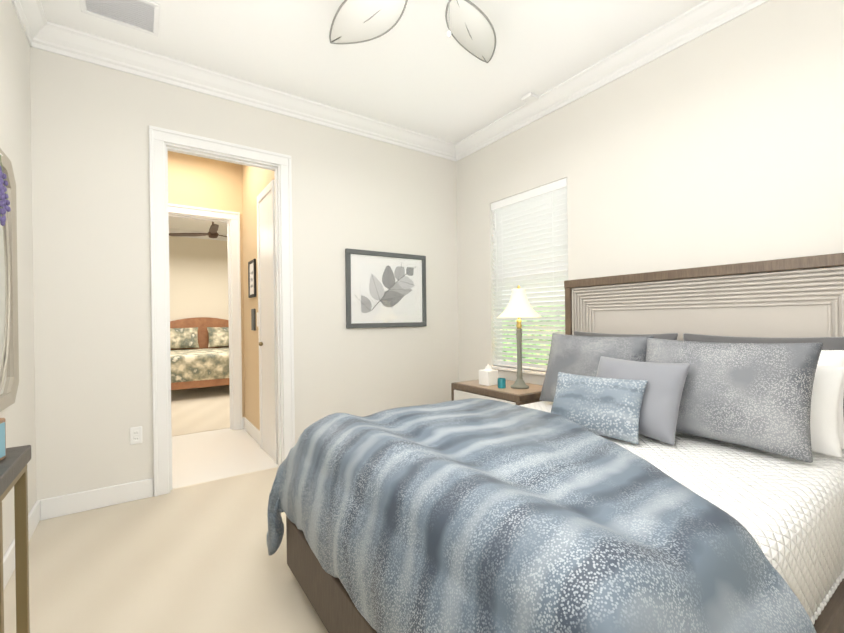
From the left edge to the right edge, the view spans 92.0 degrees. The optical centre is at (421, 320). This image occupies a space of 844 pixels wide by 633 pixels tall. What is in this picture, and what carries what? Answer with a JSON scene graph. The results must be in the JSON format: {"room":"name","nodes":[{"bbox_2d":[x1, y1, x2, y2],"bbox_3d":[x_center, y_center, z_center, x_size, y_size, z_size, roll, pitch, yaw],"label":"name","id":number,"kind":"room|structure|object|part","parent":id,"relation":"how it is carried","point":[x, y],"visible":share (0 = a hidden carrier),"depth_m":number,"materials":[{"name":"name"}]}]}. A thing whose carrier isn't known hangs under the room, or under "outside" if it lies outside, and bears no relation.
{"room":"bedroom","nodes":[
{"label":"bedroom","id":0,"kind":"room"},
{"bbox_2d":[0,0,36,556],"bbox_3d":[-1.285,-0.302,0.791,0.120,3.050,4.315,-1,0,-34],"label":"wall","id":1,"kind":"structure","parent":0,"point":[18,415],"depth_m":2.26,"materials":[{"name":"white paint"}]},
{"bbox_2d":[0,148,18,411],"bbox_3d":[-1.850,-0.188,1.795,0.076,1.170,0.630,-1,0,-34],"label":"wall mirror","id":2,"kind":"object","parent":1,"relation":"attached to","point":[9,363],"visible":1,"depth_m":1.97,"materials":[{"name":"beige"}]},
{"bbox_2d":[3,500,39,589],"bbox_3d":[-1.211,1.159,0.834,0.016,0.127,4.075,-1,0,-34],"label":"baseboard","id":3,"kind":"structure","parent":1,"relation":"attached to","point":[9,555],"depth_m":2.01,"materials":[{"name":"white"}]},
{"bbox_2d":[11,0,46,46],"bbox_3d":[-1.215,-1.760,0.847,0.092,0.137,4.075,-1,0,-34],"label":"crown molding","id":4,"kind":"structure","parent":1,"relation":"attached to","point":[31,17],"depth_m":2.35,"materials":[{"name":"white wood"}]},
{"bbox_2d":[4,467,327,632],"bbox_3d":[0.189,1.232,1.759,3.610,0.060,4.255,-1,0,-34],"label":"floor carpet","id":5,"kind":"object","parent":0,"point":[195,558],"depth_m":1.99,"materials":[{"name":"beige carpet"}]},
{"bbox_2d":[0,445,30,632],"bbox_3d":[-1.018,0.820,0.747,0.220,0.800,1.410,-1,0,-34],"label":"console table","id":6,"kind":"object","parent":5,"relation":"on","point":[13,465],"visible":1,"depth_m":1.34,"materials":[{"name":"brown wood"}]},
{"bbox_2d":[0,418,5,460],"bbox_3d":[-1.297,0.359,1.170,0.113,0.125,0.130,-1,0,-24],"label":"box","id":7,"kind":"object","parent":6,"relation":"on","point":[2,438],"visible":1,"depth_m":1.23,"materials":[{"name":"teal wood"}]},
{"bbox_2d":[451,380,542,404],"bbox_3d":[0.694,0.869,3.457,0.548,0.644,0.800,-1,0,-34],"label":"nightstand","id":8,"kind":"object","parent":5,"relation":"on","point":[476,389],"visible":0.23,"depth_m":3.28,"materials":[{"name":"brown wood"}]},
{"bbox_2d":[479,364,497,385],"bbox_3d":[0.569,0.458,3.495,0.120,0.180,0.120,-1,0,-34],"label":"tissue box","id":9,"kind":"object","parent":8,"relation":"on","point":[488,375],"visible":0.96,"depth_m":3.46,"materials":[{"name":"white cardboard"}]},
{"bbox_2d":[498,378,505,388],"bbox_3d":[0.649,0.508,3.319,0.066,0.078,0.066,-1,0,-34],"label":"candle jar","id":10,"kind":"object","parent":8,"relation":"on","point":[501,383],"visible":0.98,"depth_m":3.29,"materials":[{"name":"teal glass"}]},
{"bbox_2d":[497,285,540,388],"bbox_3d":[0.792,0.125,3.322,0.360,0.840,0.360,-1,0,-34],"label":"table lamp","id":11,"kind":"object","parent":8,"relation":"on","point":[518,306],"visible":1,"depth_m":3.27,"materials":[{"name":"white fabric"}]},
{"bbox_2d":[266,253,843,632],"bbox_3d":[0.713,0.446,1.878,2.328,1.500,1.910,-1,0,-34],"label":"bed","id":12,"kind":"object","parent":5,"relation":"on","point":[665,454],"visible":1,"depth_m":1.39,"materials":[{"name":"blue fabric"}]},
{"bbox_2d":[266,398,815,632],"bbox_3d":[0.293,0.771,1.585,1.308,0.693,1.952,-1,0,-34],"label":"duvet","id":13,"kind":"object","parent":12,"relation":"on","point":[471,515],"depth_m":1.10,"materials":[{"name":"blue fabric"}]},
{"bbox_2d":[810,366,843,457],"bbox_3d":[1.507,0.367,1.908,0.152,0.390,0.700,18,-11,-33],"label":"pillow","id":14,"kind":"object","parent":12,"relation":"on","point":[828,380],"depth_m":1.66,"materials":[{"name":"white fabric"}]},
{"bbox_2d":[817,350,843,448],"bbox_3d":[1.621,0.335,2.010,0.168,0.450,0.720,16,-9,-33],"label":"pillow","id":15,"kind":"object","parent":12,"relation":"on","point":[834,358],"depth_m":1.76,"materials":[{"name":"white fabric"}]},
{"bbox_2d":[169,217,226,233],"bbox_3d":[-3.464,-1.847,6.512,6.000,0.060,4.480,-1,0,-34],"label":"ceiling","id":16,"kind":"structure","parent":0,"point":[189,224],"depth_m":7.74,"materials":[{"name":"white paint"}]},
{"bbox_2d":[169,222,226,237],"bbox_3d":[-3.401,-1.604,6.749,1.347,0.430,1.235,-1,0,-34],"label":"ceiling fan","id":17,"kind":"object","parent":16,"relation":"hanging from","point":[212,232],"visible":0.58,"depth_m":6.82,"materials":[{"name":"brown wood"}]},
{"bbox_2d":[169,236,228,320],"bbox_3d":[-4.679,-0.283,8.314,6.000,3.050,0.120,-1,0,-34],"label":"wall","id":18,"kind":"structure","parent":0,"point":[198,276],"depth_m":8.32,"materials":[{"name":"beige paint"}]},
{"bbox_2d":[169,228,226,240],"bbox_3d":[-4.638,-1.743,8.224,6.000,0.130,0.088,-1,0,-34],"label":"crown molding","id":19,"kind":"structure","parent":18,"relation":"attached to","point":[221,238],"depth_m":8.27,"materials":[{"name":"white wood"}]},
{"bbox_2d":[171,385,229,435],"bbox_3d":[-3.426,1.260,6.521,6.000,0.065,4.480,-1,0,-34],"label":"floor","id":20,"kind":"structure","parent":0,"point":[198,410],"depth_m":5.61,"materials":[{"name":"beige carpet"}]},
{"bbox_2d":[170,317,228,389],"bbox_3d":[-3.877,0.578,7.428,1.810,1.305,2.180,-1,0,-34],"label":"bed","id":21,"kind":"object","parent":20,"relation":"on","point":[199,351],"visible":0.52,"depth_m":6.82,"materials":[{"name":"fabric"}]},
{"bbox_2d":[170,327,198,348],"bbox_3d":[-4.718,0.338,7.906,0.720,0.460,0.199,-1,-20,-34],"label":"pillow","id":22,"kind":"object","parent":21,"relation":"on","point":[180,337],"depth_m":7.90,"materials":[{"name":"fabric"}]},
{"bbox_2d":[170,347,228,382],"bbox_3d":[-3.853,0.745,7.396,1.810,0.420,2.100,-1,0,-34],"label":"bedding","id":23,"kind":"object","parent":21,"relation":"on","point":[188,364],"depth_m":6.45,"materials":[{"name":"fabric"}]},
{"bbox_2d":[207,327,228,347],"bbox_3d":[-4.026,0.328,8.381,0.720,0.460,0.184,-1,-20,-34],"label":"pillow","id":24,"kind":"object","parent":21,"relation":"on","point":[218,336],"depth_m":8.24,"materials":[{"name":"fabric"}]},
{"bbox_2d":[168,151,244,417],"bbox_3d":[-2.399,-0.299,4.445,1.060,3.050,0.120,-1,0,-34],"label":"wall","id":25,"kind":"structure","parent":0,"point":[197,181],"depth_m":4.44,"materials":[{"name":"beige paint"}]},
{"bbox_2d":[168,203,242,429],"bbox_3d":[-2.492,0.008,4.375,0.996,2.438,0.167,-1,0,-34],"label":"door frame","id":26,"kind":"structure","parent":25,"relation":"attached to","point":[234,217],"depth_m":4.56,"materials":[{"name":"white wood"}]},
{"bbox_3d":[-2.499,0.052,4.386,0.820,2.350,0.140,-1,0,-34],"label":"hall door jamb","id":27,"kind":"part","parent":26,"relation":"part of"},
{"bbox_2d":[172,428,278,488],"bbox_3d":[-1.914,1.252,3.869,4.690,0.060,1.605,-1,0,-34],"label":"floor","id":28,"kind":"structure","parent":0,"point":[202,457],"depth_m":3.65,"materials":[{"name":"white tile"}]},
{"bbox_2d":[30,47,458,499],"bbox_3d":[-1.017,-0.313,3.484,3.370,3.050,0.060,-1,0,-34],"label":"wall","id":29,"kind":"structure","parent":0,"point":[90,123],"depth_m":2.83,"materials":[{"name":"white paint"}]},
{"bbox_2d":[40,478,153,519],"bbox_3d":[-2.113,1.164,2.677,0.584,0.127,0.016,-1,0,-34],"label":"baseboard","id":30,"kind":"structure","parent":29,"relation":"attached to","point":[62,505],"depth_m":2.66,"materials":[{"name":"white"}]},
{"bbox_2d":[130,426,141,444],"bbox_3d":[-1.956,0.785,2.789,0.070,0.116,0.010,-1,0,-34],"label":"outlet","id":31,"kind":"object","parent":29,"relation":"attached to","point":[135,435],"visible":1,"depth_m":2.79,"materials":[{"name":"white plastic"}]},
{"bbox_2d":[149,125,294,496],"bbox_3d":[-1.512,-0.070,3.163,0.981,2.578,0.147,-1,0,-34],"label":"door frame","id":32,"kind":"structure","parent":29,"relation":"attached to","point":[158,137],"depth_m":2.95,"materials":[{"name":"white wood"}]},
{"bbox_2d":[32,21,455,160],"bbox_3d":[-0.992,-1.770,3.416,3.370,0.137,0.092,-1,0,-34],"label":"crown molding","id":33,"kind":"structure","parent":29,"relation":"attached to","point":[70,42],"depth_m":3.06,"materials":[{"name":"white"}]},
{"bbox_2d":[345,248,426,327],"bbox_3d":[-0.322,-0.295,3.902,0.870,0.715,0.030,-1,0,-34],"label":"picture","id":34,"kind":"object","parent":29,"relation":"attached to","point":[385,289],"visible":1,"depth_m":3.88,"materials":[{"name":"grey paper"}]},
{"bbox_2d":[242,165,273,430],"bbox_3d":[-1.574,-0.308,4.074,0.120,3.050,1.425,-1,0,-34],"label":"wall","id":35,"kind":"structure","parent":0,"point":[256,181],"depth_m":4.31,"materials":[{"name":"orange paint"}]},
{"bbox_2d":[244,417,259,443],"bbox_3d":[-1.778,1.155,4.281,0.016,0.127,0.809,-1,0,-34],"label":"baseboard","id":36,"kind":"structure","parent":35,"relation":"attached to","point":[251,429],"depth_m":4.26,"materials":[{"name":"white"}]},
{"bbox_2d":[248,259,255,297],"bbox_3d":[-1.753,-0.431,4.204,0.018,0.380,0.280,-1,0,-34],"label":"picture frame","id":37,"kind":"object","parent":35,"relation":"attached to","point":[251,278],"visible":1,"depth_m":4.19,"materials":[{"name":"black wood"}]},
{"bbox_2d":[251,309,255,329],"bbox_3d":[-1.704,-0.013,4.142,0.018,0.206,0.183,-1,0,-34],"label":"switch","id":38,"kind":"object","parent":35,"relation":"attached to","point":[253,325],"depth_m":4.14,"materials":[{"name":"grey plastic"}]},
{"bbox_2d":[257,180,277,463],"bbox_3d":[-1.415,0.011,3.685,0.056,2.410,0.575,-1,0,-34],"label":"door","id":39,"kind":"structure","parent":35,"relation":"in","point":[267,319],"depth_m":3.67,"materials":[{"name":"white wood"}]},
{"bbox_2d":[40,0,704,143],"bbox_3d":[0.134,-1.877,1.775,3.610,0.060,4.315,-1,0,-34],"label":"ceiling","id":40,"kind":"structure","parent":0,"point":[416,68],"depth_m":2.77,"materials":[{"name":"white paint"}]},
{"bbox_2d":[79,0,159,36],"bbox_3d":[-1.760,-1.820,2.378,0.380,0.010,0.315,-1,0,-34],"label":"ceiling vent","id":41,"kind":"object","parent":40,"relation":"in","point":[141,15],"visible":1,"depth_m":2.41,"materials":[{"name":"white metal"}]},
{"bbox_2d":[329,0,495,62],"bbox_3d":[0.019,-1.531,1.732,1.471,0.629,1.509,-1,0,-34],"label":"ceiling fan","id":42,"kind":"object","parent":40,"relation":"hanging from","point":[470,28],"visible":1,"depth_m":2.09,"materials":[{"name":"white"}]},
{"bbox_2d":[521,92,537,103],"bbox_3d":[0.895,-1.846,3.379,0.100,0.030,0.100,-1,0,-34],"label":"smoke detector","id":43,"kind":"object","parent":40,"relation":"attached to","point":[530,97],"visible":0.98,"depth_m":3.36,"materials":[{"name":"white plastic"}]},
{"bbox_2d":[456,0,843,384],"bbox_3d":[1.592,-0.343,2.767,0.120,3.050,4.315,-1,0,-34],"label":"wall","id":44,"kind":"structure","parent":0,"point":[723,144],"depth_m":2.53,"materials":[{"name":"white paint"}]},
{"bbox_2d":[490,365,545,375],"bbox_3d":[0.952,0.452,3.649,0.105,0.030,0.940,-1,0,-34],"label":"window sill","id":45,"kind":"structure","parent":44,"relation":"attached to","point":[527,371],"depth_m":3.69,"materials":[{"name":"white"}]},
{"bbox_2d":[497,270,563,368],"bbox_3d":[1.002,-0.358,3.687,0.034,1.590,0.880,-1,0,-34],"label":"window","id":46,"kind":"structure","parent":44,"relation":"in","point":[525,330],"depth_m":3.80,"materials":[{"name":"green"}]},
{"bbox_2d":[491,178,567,370],"bbox_3d":[0.951,-0.359,3.652,0.070,1.584,0.868,-1,0,-34],"label":"window blind","id":47,"kind":"object","parent":46,"relation":"attached to","point":[530,230],"visible":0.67,"depth_m":3.61,"materials":[{"name":"white plastic"}]},
{"bbox_2d":[455,0,769,161],"bbox_3d":[1.486,-1.798,2.703,0.092,0.137,4.075,-1,0,-34],"label":"crown molding","id":48,"kind":"structure","parent":44,"relation":"attached to","point":[700,19],"depth_m":2.86,"materials":[{"name":"white"}]},
{"label":"outside","id":49,"kind":"structure","parent":0,"visible":0},
{"bbox_2d":[502,260,564,303],"bbox_3d":[2.245,-0.831,4.543,0.020,5.000,5.880,-1,0,-34],"label":"sky","id":50,"kind":"structure","parent":49,"point":[538,292],"depth_m":5.46,"materials":[{"name":"white"}]},
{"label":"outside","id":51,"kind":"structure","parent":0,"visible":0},
{"bbox_2d":[502,305,564,364],"bbox_3d":[1.719,0.651,4.174,0.100,1.650,4.880,-1,0,-34],"label":"hedge","id":52,"kind":"object","parent":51,"point":[532,339],"depth_m":4.70,"materials":[{"name":"green plant"}]}
]}

